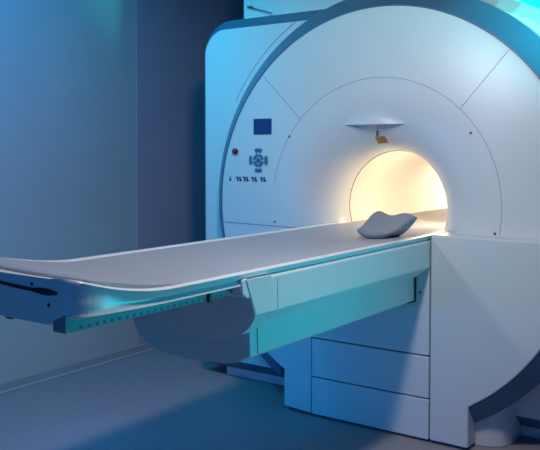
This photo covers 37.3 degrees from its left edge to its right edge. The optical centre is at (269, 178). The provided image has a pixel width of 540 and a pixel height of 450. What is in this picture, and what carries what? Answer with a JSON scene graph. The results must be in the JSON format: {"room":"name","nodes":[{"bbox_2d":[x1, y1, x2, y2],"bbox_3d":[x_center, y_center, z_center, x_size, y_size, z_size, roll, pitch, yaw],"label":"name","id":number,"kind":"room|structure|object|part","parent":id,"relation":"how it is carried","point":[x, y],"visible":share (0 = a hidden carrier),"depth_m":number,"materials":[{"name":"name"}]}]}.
{"room":"radiology room","nodes":[
{"label":"radiology room","id":0,"kind":"room"},
{"bbox_2d":[0,0,137,382],"bbox_3d":[-1.370,-0.507,4.479,0.150,3.300,8.700,1,2,36],"label":"wall","id":1,"kind":"structure","parent":0,"point":[68,97],"depth_m":4.62,"materials":[{"name":"paint"}]},
{"bbox_2d":[0,343,155,393],"bbox_3d":[-1.361,1.119,4.406,0.015,0.055,8.500,1,2,36],"label":"baseboard","id":2,"kind":"structure","parent":1,"relation":"attached to","point":[60,370],"depth_m":4.68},
{"bbox_2d":[136,0,243,344],"bbox_3d":[0.134,-0.603,6.438,0.004,3.245,3.360,1,2,36],"label":"wall","id":3,"kind":"structure","parent":1,"relation":"attached to","point":[172,36],"depth_m":5.34,"materials":[{"name":"blue paint"}]},
{"bbox_2d":[0,349,539,449],"bbox_3d":[0.908,1.260,2.903,5.860,0.120,8.700,1,2,36],"label":"floor","id":4,"kind":"structure","parent":0,"point":[156,399],"depth_m":3.88,"materials":[{"name":"plastic"}]},
{"bbox_2d":[205,0,539,448],"bbox_3d":[0.976,-0.230,4.442,2.489,2.750,1.838,1,2,36],"label":"scanner","id":5,"kind":"object","parent":4,"relation":"on","point":[317,112],"visible":0.88,"depth_m":3.71,"materials":[{"name":"white plastic"}]},
{"bbox_2d":[0,223,448,362],"bbox_3d":[0.340,0.386,3.597,0.676,0.403,3.686,1,2,36],"label":"table","id":6,"kind":"object","parent":5,"relation":"attached to","point":[243,315],"visible":0.75,"depth_m":2.65,"materials":[{"name":"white plastic"}]},
{"bbox_3d":[-0.304,0.344,2.238,0.046,0.043,0.721,1,2,36],"label":"slide rail","id":7,"kind":"part","parent":6,"relation":"part of","materials":[{"name":"grey metal"}]},
{"bbox_2d":[0,208,446,288],"bbox_3d":[0.344,0.224,3.599,0.626,0.090,3.570,1,2,36],"label":"mattress","id":8,"kind":"object","parent":6,"relation":"on","point":[164,267],"visible":0.75,"depth_m":2.83,"materials":[{"name":"white fabric"}]},
{"bbox_2d":[357,211,416,238],"bbox_3d":[0.489,0.202,3.494,0.185,0.109,0.248,-2,3,-40],"label":"headrest cover","id":9,"kind":"object","parent":8,"relation":"on","point":[379,225],"visible":1,"depth_m":3.45,"materials":[{"name":"grey fabric"}]},
{"bbox_2d":[133,278,413,362],"bbox_3d":[0.071,0.524,3.236,0.541,0.153,1.217,1,2,36],"label":"support","id":10,"kind":"object","parent":6,"relation":"in","point":[276,332],"depth_m":2.83,"materials":[{"name":"white plastic"}]},
{"bbox_3d":[-0.049,0.860,4.176,0.336,0.311,0.118,1,2,36],"label":"panel trim","id":11,"kind":"part","parent":5,"relation":"part of","materials":[{"name":"blue plastic"}]},
{"bbox_3d":[0.049,0.901,4.107,0.465,0.488,0.128,1,2,36],"label":"panel","id":12,"kind":"part","parent":5,"relation":"part of","materials":[{"name":"white plastic"}]},
{"bbox_3d":[0.498,0.877,3.794,0.616,0.186,0.150,1,2,36],"label":"panel","id":13,"kind":"part","parent":5,"relation":"part of","materials":[{"name":"white plastic"}]},
{"bbox_3d":[0.498,1.066,3.800,0.616,0.180,0.150,1,2,36],"label":"panel","id":14,"kind":"part","parent":5,"relation":"part of","materials":[{"name":"white plastic"}]},
{"bbox_3d":[0.498,0.521,3.781,0.616,0.515,0.150,1,2,36],"label":"panel","id":15,"kind":"part","parent":5,"relation":"part of","materials":[{"name":"white plastic"}]},
{"bbox_3d":[0.537,-0.188,3.845,0.070,0.038,0.010,1,2,36],"label":"sensor plate","id":16,"kind":"part","parent":5,"relation":"part of","materials":[{"name":"gold metal"}]},
{"bbox_3d":[1.143,0.650,3.374,0.542,0.857,0.226,1,2,36],"label":"pedestal trim","id":17,"kind":"part","parent":5,"relation":"part of","materials":[{"name":"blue plastic"}]}
]}

